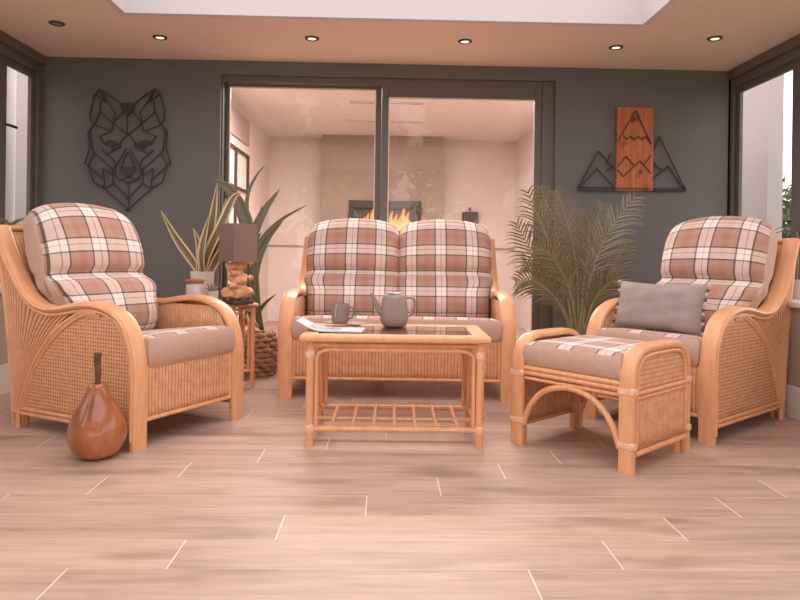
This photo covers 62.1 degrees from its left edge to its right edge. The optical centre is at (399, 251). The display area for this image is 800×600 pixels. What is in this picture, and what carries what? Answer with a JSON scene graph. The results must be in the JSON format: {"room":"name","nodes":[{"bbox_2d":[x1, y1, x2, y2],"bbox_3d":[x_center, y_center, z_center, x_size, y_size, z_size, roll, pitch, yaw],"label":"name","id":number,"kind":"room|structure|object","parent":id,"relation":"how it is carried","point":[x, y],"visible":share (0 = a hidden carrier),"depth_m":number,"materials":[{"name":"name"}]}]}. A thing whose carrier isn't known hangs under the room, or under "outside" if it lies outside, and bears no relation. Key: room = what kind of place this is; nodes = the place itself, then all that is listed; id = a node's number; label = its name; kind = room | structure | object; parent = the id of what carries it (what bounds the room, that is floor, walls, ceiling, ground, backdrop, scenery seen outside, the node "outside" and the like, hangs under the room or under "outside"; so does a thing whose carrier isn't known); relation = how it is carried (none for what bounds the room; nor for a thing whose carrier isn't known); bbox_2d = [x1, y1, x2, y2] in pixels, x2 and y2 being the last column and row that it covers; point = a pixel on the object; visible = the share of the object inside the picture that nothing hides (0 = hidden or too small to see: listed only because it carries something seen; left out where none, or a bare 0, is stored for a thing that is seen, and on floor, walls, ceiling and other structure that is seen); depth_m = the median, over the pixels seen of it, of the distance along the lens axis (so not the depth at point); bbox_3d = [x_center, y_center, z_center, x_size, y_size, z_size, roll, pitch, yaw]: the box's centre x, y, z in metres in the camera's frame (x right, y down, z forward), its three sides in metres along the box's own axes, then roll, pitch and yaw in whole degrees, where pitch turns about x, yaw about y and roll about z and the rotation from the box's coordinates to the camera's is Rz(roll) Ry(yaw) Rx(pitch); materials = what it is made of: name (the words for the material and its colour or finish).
{"room":"conservatory","nodes":[
{"label":"conservatory","id":0,"kind":"room"},
{"bbox_2d":[0,293,7,364],"bbox_3d":[-2.751,0.584,1.856,0.510,0.655,7.050,1,0,-1],"label":"wall","id":1,"kind":"structure","parent":0,"point":[3,342],"depth_m":4.28,"materials":[{"name":"beige paint"}]},
{"bbox_2d":[0,363,9,394],"bbox_3d":[-2.492,0.820,1.863,0.016,0.190,7.050,1,0,-1],"label":"baseboard","id":2,"kind":"structure","parent":1,"relation":"attached to","point":[4,369],"depth_m":4.28,"materials":[{"name":"white"}]},
{"bbox_2d":[0,30,46,281],"bbox_3d":[-2.824,-0.679,1.866,0.090,1.800,7.074,1,0,-1],"label":"window","id":3,"kind":"structure","parent":1,"relation":"in","point":[14,54],"depth_m":5.25,"materials":[{"name":"grey"}]},
{"bbox_3d":[-2.706,0.240,1.857,0.490,0.035,7.050,1,0,-1],"label":"trim","id":4,"kind":"structure","parent":1,"relation":"on","visible":0},
{"bbox_2d":[0,217,24,224],"bbox_3d":[-2.702,-0.013,4.651,0.197,0.470,0.238,1,0,-20],"label":"bowl","id":5,"kind":"object","parent":4,"relation":"on","point":[14,222],"visible":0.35,"depth_m":4.65,"materials":[{"name":"grey ceramic"}]},
{"bbox_2d":[205,291,218,297],"bbox_3d":[-1.247,0.303,4.410,0.088,0.090,0.088,1,0,-1],"label":"pot","id":6,"kind":"object","parent":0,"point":[210,293],"depth_m":4.38,"materials":[{"name":"grey ceramic"}]},
{"bbox_2d":[228,98,269,329],"bbox_3d":[-1.776,-0.335,7.292,0.100,2.520,3.330,1,0,-1],"label":"wall","id":7,"kind":"structure","parent":0,"point":[258,150],"depth_m":8.08,"materials":[{"name":"white paint"}]},
{"bbox_2d":[230,142,249,325],"bbox_3d":[-1.694,-0.126,6.528,0.029,1.905,1.900,1,0,-1],"label":"window","id":8,"kind":"structure","parent":7,"relation":"in","point":[236,149],"depth_m":6.87,"materials":[{"name":"brown"}]},
{"bbox_2d":[231,104,249,146],"bbox_3d":[-1.687,-1.329,6.704,0.020,0.283,1.600,1,0,-1],"label":"wall panel","id":9,"kind":"object","parent":7,"relation":"attached to","point":[240,126],"visible":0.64,"depth_m":7.02,"materials":[{"name":"beige"}]},
{"bbox_2d":[244,329,277,376],"bbox_3d":[-1.094,0.773,5.104,0.364,0.340,0.364,1,0,-1],"label":"basket","id":10,"kind":"object","parent":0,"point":[266,342],"depth_m":4.98,"materials":[{"name":"wicker"}]},
{"bbox_2d":[322,134,442,221],"bbox_3d":[-0.241,-0.288,8.847,1.569,2.470,0.300,1,0,-1],"label":"wall","id":11,"kind":"structure","parent":0,"point":[415,162],"depth_m":8.70,"materials":[{"name":"paint"}]},
{"bbox_2d":[349,200,420,233],"bbox_3d":[-0.198,-0.397,8.665,0.942,0.540,0.061,1,0,-1],"label":"fireplace","id":12,"kind":"object","parent":11,"relation":"attached to","point":[400,213],"visible":0.35,"depth_m":8.66,"materials":[{"name":"brown metal"}]},
{"bbox_2d":[41,57,731,334],"bbox_3d":[-0.087,-0.296,5.559,5.750,2.490,0.220,1,0,-1],"label":"wall","id":13,"kind":"structure","parent":0,"point":[692,117],"depth_m":5.43,"materials":[{"name":"grey paint"}]},
{"bbox_2d":[84,88,170,211],"bbox_3d":[-2.199,-0.827,5.376,0.694,1.003,0.010,1,0,-1],"label":"wall art","id":14,"kind":"object","parent":13,"relation":"attached to","point":[127,108],"visible":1,"depth_m":5.37,"materials":[{"name":"grey metal"}]},
{"bbox_2d":[219,75,554,328],"bbox_3d":[-0.104,-0.241,5.539,2.745,2.378,0.120,1,0,-1],"label":"door","id":15,"kind":"structure","parent":13,"relation":"in","point":[548,88],"depth_m":5.50,"materials":[{"name":"grey"}]},
{"bbox_2d":[223,84,381,299],"bbox_3d":[-0.812,-0.234,5.555,1.292,2.321,0.052,1,0,-1],"label":"door","id":16,"kind":"structure","parent":15,"relation":"attached to","point":[378,90],"depth_m":5.54,"materials":[{"name":"grey"}]},
{"bbox_2d":[380,85,541,330],"bbox_3d":[0.499,-0.218,5.523,1.326,2.326,0.052,1,0,-1],"label":"door","id":17,"kind":"structure","parent":15,"relation":"attached to","point":[388,91],"depth_m":5.50,"materials":[{"name":"grey"}]},
{"bbox_2d":[577,107,685,190],"bbox_3d":[1.916,-0.843,5.475,0.904,0.694,0.041,1,0,-1],"label":"wall art","id":18,"kind":"object","parent":13,"relation":"attached to","point":[634,164],"visible":1,"depth_m":5.46,"materials":[{"name":"brown wood"}]},
{"bbox_2d":[267,137,515,320],"bbox_3d":[-0.105,-0.311,9.050,3.530,2.520,0.100,1,0,-1],"label":"wall","id":19,"kind":"structure","parent":0,"point":[479,176],"depth_m":9.02,"materials":[{"name":"white paint"}]},
{"bbox_2d":[268,242,514,247],"bbox_3d":[-0.106,-0.091,8.970,3.330,0.040,0.060,1,0,-1],"label":"trim","id":20,"kind":"structure","parent":19,"relation":"attached to","point":[270,243],"depth_m":8.91,"materials":[{"name":"white"}]},
{"bbox_2d":[462,208,477,223],"bbox_3d":[0.945,-0.491,8.977,0.206,0.220,0.100,1,0,-1],"label":"wall speaker","id":21,"kind":"object","parent":19,"relation":"attached to","point":[472,217],"visible":0.84,"depth_m":8.93,"materials":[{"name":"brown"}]},
{"bbox_2d":[0,321,799,599],"bbox_3d":[-0.109,0.989,3.749,5.700,0.080,10.700,1,0,-1],"label":"floor","id":22,"kind":"structure","parent":0,"point":[214,507],"depth_m":2.46,"materials":[{"name":"brown wood"}]},
{"bbox_2d":[66,352,127,459],"bbox_3d":[-1.373,0.693,3.021,0.253,0.471,0.249,1,0,-1],"label":"pear ornament","id":23,"kind":"object","parent":22,"relation":"on","point":[97,429],"visible":1,"depth_m":2.95,"materials":[{"name":"brown wood"}]},
{"bbox_2d":[0,203,243,452],"bbox_3d":[-1.550,0.327,3.683,1.129,1.206,0.784,1,0,27],"label":"armchair","id":24,"kind":"object","parent":22,"relation":"on","point":[74,286],"visible":1,"depth_m":3.50,"materials":[{"name":"wicker"}]},
{"bbox_2d":[23,203,158,330],"bbox_3d":[-1.725,0.098,3.775,0.498,0.754,0.650,1,0,27],"label":"cushion","id":25,"kind":"object","parent":24,"relation":"on","point":[75,252],"depth_m":3.65,"materials":[{"name":"fabric"}]},
{"bbox_2d":[142,326,234,365],"bbox_3d":[-1.407,0.513,3.607,0.800,0.232,0.600,1,0,27],"label":"seat cushion","id":26,"kind":"object","parent":24,"relation":"on","point":[162,345],"depth_m":3.43,"materials":[{"name":"fabric"}]},
{"bbox_2d":[227,302,258,387],"bbox_3d":[-1.320,0.639,4.619,0.580,0.585,0.400,1,0,-27],"label":"side table","id":27,"kind":"object","parent":22,"relation":"on","point":[241,307],"visible":0.31,"depth_m":4.57,"materials":[{"name":"wood"}]},
{"bbox_2d":[185,279,203,294],"bbox_3d":[-1.367,0.263,4.427,0.124,0.166,0.124,1,0,-1],"label":"storage jar","id":28,"kind":"object","parent":27,"relation":"on","point":[193,286],"visible":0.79,"depth_m":4.38,"materials":[{"name":"grey ceramic"}]},
{"bbox_2d":[161,185,242,294],"bbox_3d":[-1.382,-0.067,4.686,0.575,0.825,0.163,1,0,-1],"label":"snake plant","id":29,"kind":"object","parent":27,"relation":"on","point":[206,262],"visible":0.87,"depth_m":4.65,"materials":[{"name":"green plant"}]},
{"bbox_2d":[202,282,219,297],"bbox_3d":[-1.240,0.270,4.410,0.121,0.156,0.110,1,0,17],"label":"potted succulent","id":30,"kind":"object","parent":27,"relation":"on","point":[211,291],"visible":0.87,"depth_m":4.38,"materials":[{"name":"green ceramic"}]},
{"bbox_2d":[219,223,257,304],"bbox_3d":[-1.099,0.080,4.514,0.182,0.540,0.198,1,0,44],"label":"table lamp","id":31,"kind":"object","parent":27,"relation":"on","point":[237,241],"visible":1,"depth_m":4.47,"materials":[{"name":"brown"}]},
{"bbox_2d":[205,165,306,376],"bbox_3d":[-1.098,0.135,5.103,0.767,1.616,0.364,1,0,-1],"label":"dracaena","id":32,"kind":"object","parent":22,"relation":"on","point":[266,342],"visible":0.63,"depth_m":5.07,"materials":[{"name":"plant"}]},
{"bbox_2d":[299,323,491,448],"bbox_3d":[-0.027,0.677,3.469,0.928,0.545,0.550,1,0,0],"label":"coffee table","id":33,"kind":"object","parent":22,"relation":"on","point":[468,337],"visible":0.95,"depth_m":3.23,"materials":[{"name":"wood"}]},
{"bbox_2d":[297,317,364,332],"bbox_3d":[-0.350,0.371,3.403,0.330,0.056,0.170,1,0,3],"label":"magazine","id":34,"kind":"object","parent":33,"relation":"on","point":[303,321],"visible":1,"depth_m":3.38,"materials":[{"name":"white paper"}]},
{"bbox_2d":[319,320,368,324],"bbox_3d":[-0.315,0.398,3.751,0.240,0.003,0.150,1,0,23],"label":"magazine","id":35,"kind":"object","parent":33,"relation":"on","point":[329,321],"visible":0.78,"depth_m":3.73,"materials":[{"name":"beige paper"}]},
{"bbox_2d":[331,303,354,322],"bbox_3d":[-0.327,0.341,3.728,0.121,0.111,0.102,1,0,-27],"label":"mug","id":36,"kind":"object","parent":35,"relation":"on","point":[339,311],"visible":1,"depth_m":3.68,"materials":[{"name":"beige ceramic"}]},
{"bbox_2d":[370,291,415,326],"bbox_3d":[-0.037,0.307,3.639,0.218,0.194,0.157,1,0,28],"label":"teapot","id":37,"kind":"object","parent":33,"relation":"on","point":[393,311],"visible":1,"depth_m":3.58,"materials":[{"name":"beige ceramic"}]},
{"bbox_2d":[277,218,515,402],"bbox_3d":[-0.014,0.348,4.803,1.526,1.206,1.129,1,0,0],"label":"sofa","id":38,"kind":"object","parent":22,"relation":"on","point":[449,267],"visible":0.85,"depth_m":4.79,"materials":[{"name":"fabric"}]},
{"bbox_2d":[304,218,398,315],"bbox_3d":[-0.356,0.117,5.006,0.711,0.754,0.498,1,0,0],"label":"cushion","id":39,"kind":"object","parent":38,"relation":"on","point":[348,260],"depth_m":4.94,"materials":[{"name":"fabric"}]},
{"bbox_2d":[398,220,492,317],"bbox_3d":[0.338,0.127,5.001,0.711,0.754,0.495,1,0,0],"label":"cushion","id":40,"kind":"object","parent":38,"relation":"on","point":[446,265],"depth_m":4.93,"materials":[{"name":"fabric"}]},
{"bbox_2d":[505,182,645,385],"bbox_3d":[1.282,0.228,4.852,1.071,1.481,0.388,1,0,-1],"label":"potted palm","id":41,"kind":"object","parent":22,"relation":"on","point":[552,273],"visible":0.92,"depth_m":4.84,"materials":[{"name":"green plant"}]},
{"bbox_2d":[510,328,691,475],"bbox_3d":[0.986,0.686,3.292,0.561,0.556,0.675,1,0,-42],"label":"footstool","id":42,"kind":"object","parent":22,"relation":"on","point":[652,380],"visible":1,"depth_m":3.11,"materials":[{"name":"wicker"}]},
{"bbox_2d":[522,335,668,379],"bbox_3d":[0.988,0.503,3.292,0.540,0.126,0.534,1,0,-42],"label":"cushion","id":43,"kind":"object","parent":42,"relation":"on","point":[586,357],"depth_m":3.14,"materials":[{"name":"fabric"}]},
{"bbox_2d":[584,216,799,445],"bbox_3d":[1.758,0.373,3.975,1.129,1.206,0.784,1,0,-40],"label":"armchair","id":44,"kind":"object","parent":22,"relation":"on","point":[738,364],"visible":0.63,"depth_m":3.85,"materials":[{"name":"wicker"}]},
{"bbox_2d":[596,328,702,365],"bbox_3d":[1.629,0.556,3.869,0.800,0.232,0.600,1,0,-40],"label":"seat cushion","id":45,"kind":"object","parent":44,"relation":"on","point":[694,343],"depth_m":3.59,"materials":[{"name":"fabric"}]},
{"bbox_2d":[611,280,710,336],"bbox_3d":[1.462,0.309,3.759,0.164,0.278,0.553,1,0,-42],"label":"cushion","id":46,"kind":"object","parent":44,"relation":"on","point":[678,308],"visible":0.98,"depth_m":3.68,"materials":[{"name":"grey fabric"}]},
{"bbox_2d":[653,216,776,334],"bbox_3d":[1.914,0.149,4.105,0.498,0.754,0.650,1,0,-40],"label":"cushion","id":47,"kind":"object","parent":44,"relation":"on","point":[736,255],"depth_m":3.98,"materials":[{"name":"fabric"}]},
{"bbox_2d":[0,0,799,141],"bbox_3d":[-0.073,-1.591,3.749,6.100,0.140,10.700,1,0,-1],"label":"ceiling","id":48,"kind":"structure","parent":0,"point":[676,39],"depth_m":4.97,"materials":[{"name":"white paint"}]},
{"bbox_2d":[48,20,64,26],"bbox_3d":[-2.356,-1.567,4.568,0.104,0.012,0.104,1,0,-1],"label":"recessed light","id":49,"kind":"object","parent":48,"relation":"in","point":[52,22],"visible":1,"depth_m":4.56,"materials":[{"name":"brown metal"}]},
{"bbox_2d":[152,35,166,39],"bbox_3d":[-1.746,-1.558,4.839,0.104,0.012,0.104,1,0,-1],"label":"recessed light","id":50,"kind":"object","parent":48,"relation":"in","point":[157,37],"visible":1,"depth_m":4.83,"materials":[{"name":"brown"}]},
{"bbox_2d":[305,36,318,40],"bbox_3d":[-0.637,-1.543,4.814,0.104,0.012,0.104,1,0,-1],"label":"recessed light","id":51,"kind":"object","parent":48,"relation":"in","point":[309,38],"visible":1,"depth_m":4.80,"materials":[{"name":"brown"}]},
{"bbox_2d":[345,119,374,122],"bbox_3d":[-0.463,-1.521,7.692,0.338,0.012,0.150,1,0,-1],"label":"ceiling vent","id":52,"kind":"object","parent":48,"relation":"in","point":[370,121],"depth_m":7.74,"materials":[{"name":"white"}]},
{"bbox_2d":[350,101,422,104],"bbox_3d":[-0.139,-1.516,6.771,0.743,0.012,0.090,1,0,-1],"label":"ceiling vent","id":53,"kind":"object","parent":48,"relation":"in","point":[351,102],"visible":0.71,"depth_m":6.74,"materials":[{"name":"white"}]},
{"bbox_2d":[105,0,676,26],"bbox_3d":[-0.015,-1.749,1.550,3.500,0.422,5.760,1,0,-1],"label":"skylight","id":54,"kind":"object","parent":48,"relation":"attached to","point":[637,13],"depth_m":4.39,"materials":[{"name":"grey glass"}]},
{"bbox_2d":[390,120,423,123],"bbox_3d":[0.083,-1.513,7.706,0.388,0.012,0.150,1,0,-1],"label":"ceiling vent","id":55,"kind":"object","parent":48,"relation":"in","point":[391,121],"depth_m":7.70,"materials":[{"name":"white"}]},
{"bbox_2d":[458,39,471,43],"bbox_3d":[0.472,-1.528,4.833,0.104,0.012,0.104,1,0,-1],"label":"recessed light","id":56,"kind":"object","parent":48,"relation":"in","point":[461,41],"visible":1,"depth_m":4.82,"materials":[{"name":"brown"}]},
{"bbox_2d":[609,45,622,49],"bbox_3d":[1.599,-1.512,4.924,0.104,0.012,0.104,1,0,-1],"label":"recessed light","id":57,"kind":"object","parent":48,"relation":"in","point":[613,47],"visible":1,"depth_m":4.92,"materials":[{"name":"brown"}]},
{"bbox_2d":[707,36,722,40],"bbox_3d":[2.221,-1.503,4.690,0.104,0.012,0.104,1,0,-1],"label":"recessed light","id":58,"kind":"object","parent":48,"relation":"in","point":[712,38],"visible":1,"depth_m":4.68,"materials":[{"name":"brown"}]},
{"bbox_2d":[514,128,532,331],"bbox_3d":[1.652,-0.287,7.379,0.100,2.520,3.330,1,0,-1],"label":"wall","id":59,"kind":"structure","parent":0,"point":[524,145],"depth_m":8.50,"materials":[{"name":"white paint"}]},
{"bbox_2d":[786,307,799,387],"bbox_3d":[2.687,0.660,1.994,0.610,0.655,7.050,1,0,-1],"label":"wall","id":60,"kind":"structure","parent":0,"point":[793,364],"depth_m":3.94,"materials":[{"name":"beige paint"}]},
{"bbox_2d":[727,34,799,278],"bbox_3d":[2.843,-0.600,2.027,0.090,1.800,7.110,1,0,-1],"label":"window","id":61,"kind":"structure","parent":60,"relation":"in","point":[783,58],"depth_m":5.00,"materials":[{"name":"grey"}]},
{"bbox_2d":[774,384,799,420],"bbox_3d":[2.370,0.888,1.986,0.016,0.190,7.050,1,0,-1],"label":"baseboard","id":62,"kind":"structure","parent":60,"relation":"attached to","point":[792,398],"depth_m":3.92,"materials":[{"name":"white paint"}]},
{"bbox_2d":[788,299,799,307],"bbox_3d":[2.651,0.315,1.993,0.590,0.035,7.050,1,0,-1],"label":"trim","id":63,"kind":"structure","parent":60,"relation":"on","point":[795,303],"depth_m":3.92,"materials":[{"name":"white"}]},
{"bbox_2d":[775,226,799,298],"bbox_3d":[2.512,0.063,4.258,0.140,0.464,0.380,1,0,-1],"label":"plant","id":64,"kind":"object","parent":63,"relation":"on","point":[796,290],"visible":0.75,"depth_m":4.17,"materials":[{"name":"green plant"}]},
{"label":"outside","id":65,"kind":"structure","parent":0,"visible":0},
{"bbox_3d":[-0.016,1.125,0.000,60.000,0.150,60.000,1,0,-1],"label":"ground","id":66,"kind":"structure","parent":65,"visible":0},
{"bbox_2d":[15,71,27,225],"bbox_3d":[-3.941,-0.855,6.952,0.150,3.700,4.900,1,0,-1],"label":"wall","id":67,"kind":"structure","parent":66,"relation":"on","point":[22,80],"depth_m":6.78,"materials":[{"name":"white paint"}]},
{"bbox_2d":[5,66,16,224],"bbox_3d":[-3.772,-0.853,6.422,0.100,3.700,0.100,1,0,-1],"label":"downpipe","id":68,"kind":"object","parent":67,"relation":"attached to","point":[11,73],"visible":0.32,"depth_m":6.38,"materials":[{"name":"white"}]},
{"bbox_2d":[742,74,783,237],"bbox_3d":[3.584,-0.750,8.009,0.150,3.700,3.169,1,0,-1],"label":"wall","id":69,"kind":"structure","parent":66,"relation":"on","point":[763,104],"depth_m":6.48,"materials":[{"name":"white paint"}]},
{"bbox_2d":[782,174,790,237],"bbox_3d":[8.036,-0.466,15.425,2.446,3.267,2.553,1,0,-32],"label":"tree","id":70,"kind":"object","parent":66,"relation":"on","point":[786,204],"visible":0.02,"depth_m":15.03,"materials":[{"name":"green plant"}]},
{"bbox_2d":[782,185,790,236],"bbox_3d":[10.371,-0.307,16.682,2.577,3.016,2.550,1,0,-1],"label":"tree","id":71,"kind":"object","parent":66,"relation":"on","point":[789,190],"visible":0.06,"depth_m":16.73,"materials":[{"name":"green plant"}]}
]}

